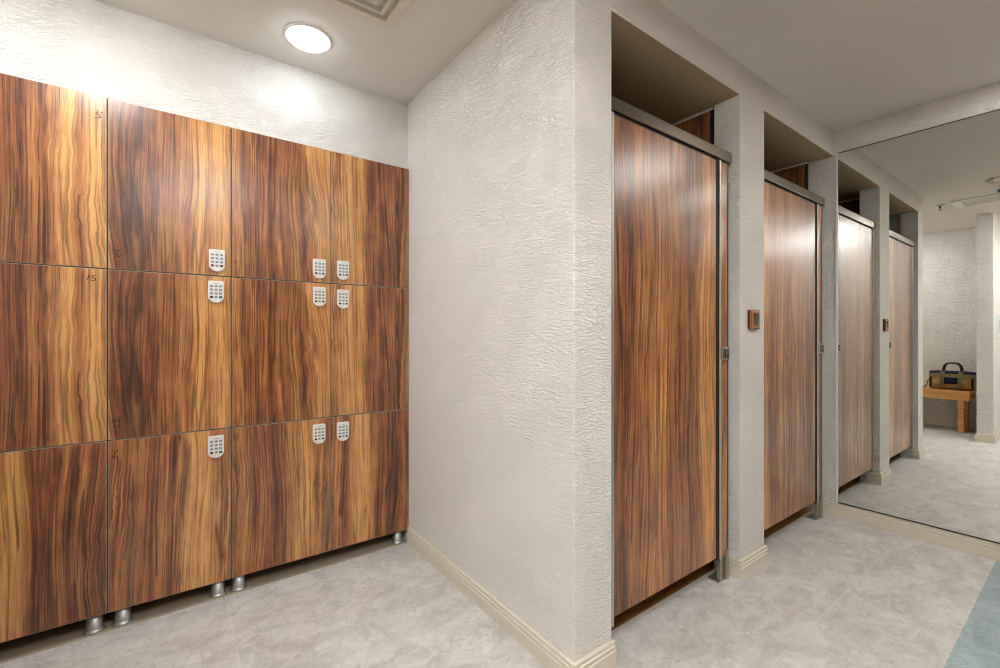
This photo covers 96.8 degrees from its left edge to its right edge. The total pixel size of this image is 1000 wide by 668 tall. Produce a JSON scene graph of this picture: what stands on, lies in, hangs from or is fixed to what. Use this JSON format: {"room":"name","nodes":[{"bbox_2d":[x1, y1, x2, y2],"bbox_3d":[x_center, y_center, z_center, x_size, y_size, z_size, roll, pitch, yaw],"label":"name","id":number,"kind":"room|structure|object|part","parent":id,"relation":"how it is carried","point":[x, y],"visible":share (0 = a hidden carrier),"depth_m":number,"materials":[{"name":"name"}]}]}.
{"room":"changing room","nodes":[
{"label":"changing room","id":0,"kind":"room"},
{"bbox_2d":[0,0,407,168],"bbox_3d":[-1.615,-0.068,2.129,2.312,2.556,0.557,0,0,-36],"label":"wall","id":1,"kind":"structure","parent":0,"point":[93,47],"depth_m":1.96,"materials":[{"name":"paint"}]},
{"bbox_2d":[0,507,995,667],"bbox_3d":[0.484,1.230,1.390,4.824,0.060,4.170,0,0,-36],"label":"floor","id":2,"kind":"structure","parent":0,"point":[831,591],"depth_m":1.87,"materials":[{"name":"grey stone"}]},
{"bbox_2d":[0,73,107,642],"bbox_3d":[-2.058,0.123,1.693,0.878,2.153,0.436,0,0,-36],"label":"tall cabinet","id":3,"kind":"object","parent":2,"relation":"on","point":[54,139],"visible":0.88,"depth_m":1.70,"materials":[{"name":"brown wood"}]},
{"bbox_3d":[-1.765,0.779,1.665,0.437,0.692,0.018,0,0,-36],"label":"door","id":4,"kind":"part","parent":3,"relation":"part of","materials":[{"name":"brown wood"}]},
{"bbox_3d":[-1.765,0.084,1.665,0.437,0.690,0.018,0,0,-36],"label":"door","id":5,"kind":"part","parent":3,"relation":"part of","materials":[{"name":"brown wood"}]},
{"bbox_3d":[-1.765,-0.608,1.665,0.437,0.686,0.018,0,0,-36],"label":"door","id":6,"kind":"part","parent":3,"relation":"part of","materials":[{"name":"brown wood"}]},
{"bbox_2d":[108,98,230,626],"bbox_3d":[-1.530,0.123,2.080,0.428,2.153,0.436,0,0,-36],"label":"tall cabinet","id":7,"kind":"object","parent":2,"relation":"on","point":[169,174],"visible":1,"depth_m":1.90,"materials":[{"name":"brown wood"}]},
{"bbox_3d":[-1.415,0.779,1.922,0.425,0.692,0.018,0,0,-36],"label":"door","id":8,"kind":"part","parent":7,"relation":"part of","materials":[{"name":"brown wood"}]},
{"bbox_3d":[-1.415,0.084,1.922,0.425,0.690,0.018,0,0,-36],"label":"door","id":9,"kind":"part","parent":7,"relation":"part of","materials":[{"name":"brown wood"}]},
{"bbox_3d":[-1.415,-0.608,1.922,0.425,0.686,0.018,0,0,-36],"label":"door","id":10,"kind":"part","parent":7,"relation":"part of","materials":[{"name":"brown wood"}]},
{"bbox_2d":[230,128,408,591],"bbox_3d":[-1.002,0.123,2.467,0.880,2.153,0.436,0,0,-36],"label":"tall cabinet","id":11,"kind":"object","parent":2,"relation":"on","point":[320,237],"visible":0.93,"depth_m":2.26,"materials":[{"name":"brown wood"}]},
{"bbox_3d":[-1.064,0.779,2.179,0.437,0.692,0.018,0,0,-36],"label":"door","id":12,"kind":"part","parent":11,"relation":"part of","materials":[{"name":"brown wood"}]},
{"bbox_3d":[-1.064,0.084,2.179,0.437,0.690,0.018,0,0,-36],"label":"door","id":13,"kind":"part","parent":11,"relation":"part of","materials":[{"name":"brown wood"}]},
{"bbox_3d":[-1.064,-0.608,2.179,0.437,0.686,0.018,0,0,-36],"label":"door","id":14,"kind":"part","parent":11,"relation":"part of","materials":[{"name":"brown wood"}]},
{"bbox_3d":[-0.709,0.779,2.440,0.436,0.692,0.018,0,0,-36],"label":"door","id":15,"kind":"part","parent":11,"relation":"part of","materials":[{"name":"brown wood"}]},
{"bbox_3d":[-0.709,0.084,2.440,0.436,0.690,0.018,0,0,-36],"label":"door","id":16,"kind":"part","parent":11,"relation":"part of","materials":[{"name":"brown wood"}]},
{"bbox_3d":[-0.709,-0.608,2.440,0.436,0.686,0.018,0,0,-36],"label":"door","id":17,"kind":"part","parent":11,"relation":"part of","materials":[{"name":"brown wood"}]},
{"bbox_2d":[611,95,731,627],"bbox_3d":[0.751,0.155,1.934,0.930,2.090,0.079,0,0,-36],"label":"door","id":18,"kind":"structure","parent":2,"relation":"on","point":[670,349],"depth_m":1.88,"materials":[{"name":"brown wood"}]},
{"bbox_3d":[0.415,0.133,1.676,0.016,1.934,0.028,0,0,-36],"label":"hinge post","id":19,"kind":"part","parent":18,"relation":"part of","materials":[{"name":"metal"}]},
{"bbox_3d":[0.756,-0.865,1.928,0.930,0.050,0.040,0,0,-36],"label":"head rail","id":20,"kind":"part","parent":18,"relation":"part of","materials":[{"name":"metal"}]},
{"bbox_2d":[672,107,713,144],"bbox_3d":[0.765,0.011,2.783,0.025,2.378,1.175,0,0,-36],"label":"wall","id":21,"kind":"structure","parent":2,"relation":"on","point":[701,124],"depth_m":2.35,"materials":[{"name":"brown wood"}]},
{"bbox_3d":[0.764,-1.171,2.783,0.024,0.013,1.175,0,0,-36],"label":"rail","id":22,"kind":"part","parent":21,"relation":"part of","materials":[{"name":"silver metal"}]},
{"bbox_2d":[770,162,807,189],"bbox_3d":[1.758,0.011,3.511,0.025,2.378,1.175,0,0,-36],"label":"wall","id":23,"kind":"structure","parent":2,"relation":"on","point":[797,174],"depth_m":3.08,"materials":[{"name":"brown wood"}]},
{"bbox_3d":[1.758,-1.171,3.511,0.024,0.013,1.175,0,0,-36],"label":"rail","id":24,"kind":"part","parent":23,"relation":"part of","materials":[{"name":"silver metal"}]},
{"bbox_2d":[764,169,824,529],"bbox_3d":[1.736,0.155,2.656,0.930,2.090,0.079,0,0,-36],"label":"door","id":25,"kind":"structure","parent":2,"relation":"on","point":[793,346],"depth_m":2.62,"materials":[{"name":"brown wood"}]},
{"bbox_3d":[1.741,-0.865,2.650,0.930,0.050,0.040,0,0,-36],"label":"head rail","id":26,"kind":"part","parent":25,"relation":"part of","materials":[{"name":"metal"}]},
{"bbox_2d":[944,561,999,667],"bbox_3d":[2.049,1.230,0.940,2.832,0.060,1.594,0,0,-36],"label":"floor strip","id":27,"kind":"object","parent":2,"relation":"on","point":[977,645],"visible":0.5,"depth_m":1.77,"materials":[{"name":"blue stone"}]},
{"bbox_2d":[95,0,999,131],"bbox_3d":[0.475,-1.376,1.402,4.824,0.080,4.200,0,0,-36],"label":"ceiling","id":28,"kind":"structure","parent":0,"point":[846,64],"depth_m":2.02,"materials":[{"name":"paint"}]},
{"bbox_2d":[284,23,331,52],"bbox_3d":[-0.865,-1.323,2.004,0.201,0.026,0.201,0,0,-36],"label":"recessed light","id":29,"kind":"object","parent":28,"relation":"in","point":[304,36],"visible":1,"depth_m":1.98,"materials":[{"name":"white glass"}]},
{"bbox_2d":[321,0,412,29],"bbox_3d":[-0.536,-1.325,1.510,0.600,0.020,0.600,0,0,-36],"label":"ceiling vent","id":30,"kind":"object","parent":28,"relation":"in","point":[384,13],"visible":1,"depth_m":1.80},
{"bbox_3d":[-0.536,-1.335,1.510,0.515,0.002,0.515,0,0,-36],"label":"plate","id":31,"kind":"part","parent":30,"relation":"part of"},
{"bbox_2d":[402,0,833,661],"bbox_3d":[0.683,-0.068,2.989,2.452,2.556,1.886,0,0,-36],"label":"wall","id":32,"kind":"structure","parent":0,"point":[509,144],"depth_m":1.82,"materials":[{"name":"paint"}]},
{"bbox_2d":[407,527,616,667],"bbox_3d":[-0.056,1.157,2.084,0.219,0.087,1.328,0,0,-36],"label":"baseboard","id":33,"kind":"structure","parent":32,"relation":"attached to","point":[605,656],"depth_m":1.77,"materials":[{"name":"beige wood"}]},
{"bbox_2d":[611,509,813,632],"bbox_3d":[1.243,1.204,2.369,2.242,0.012,0.008,0,0,-36],"label":"trim","id":34,"kind":"structure","parent":32,"relation":"attached to","point":[668,597],"depth_m":2.07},
{"bbox_2d":[729,545,767,579],"bbox_3d":[1.264,1.157,2.291,0.291,0.087,0.100,0,0,-36],"label":"baseboard","id":35,"kind":"object","parent":32,"relation":"attached to","point":[740,569],"visible":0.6,"depth_m":2.21,"materials":[{"name":"beige wood"}]},
{"bbox_2d":[748,310,759,328],"bbox_3d":[1.291,-0.073,2.249,0.100,0.098,0.026,0,0,-36],"label":"light switch","id":36,"kind":"object","parent":32,"relation":"attached to","point":[753,315],"visible":1,"depth_m":2.23,"materials":[{"name":"brown wood"}]},
{"bbox_2d":[611,11,832,171],"bbox_3d":[0.925,-1.209,2.888,2.342,0.060,1.434,0,0,-36],"label":"ceiling","id":37,"kind":"structure","parent":0,"point":[647,75],"depth_m":2.14,"materials":[{"name":"beige paint"}]},
{"bbox_2d":[806,82,999,543],"bbox_3d":[2.528,-0.068,2.597,0.100,2.556,3.700,0,0,-36],"label":"wall","id":38,"kind":"structure","parent":0,"point":[821,173],"depth_m":2.94,"materials":[{"name":"paint"}]},
{"bbox_2d":[823,499,999,560],"bbox_3d":[2.837,1.157,2.079,0.014,0.087,2.300,0,0,-36],"label":"baseboard","id":39,"kind":"structure","parent":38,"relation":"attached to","point":[964,543],"depth_m":2.60,"materials":[{"name":"beige wood"}]},
{"bbox_2d":[835,109,999,543],"bbox_3d":[2.838,-0.040,2.082,0.009,2.302,2.103,0,0,-36],"label":"wall mirror","id":40,"kind":"object","parent":38,"relation":"attached to","point":[917,214],"visible":1,"depth_m":2.60,"materials":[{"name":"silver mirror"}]},
{"bbox_3d":[2.220,-0.040,2.925,0.009,2.302,0.012,0,0,-36],"label":"edge trim","id":41,"kind":"part","parent":40,"relation":"part of","materials":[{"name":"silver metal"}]}
]}

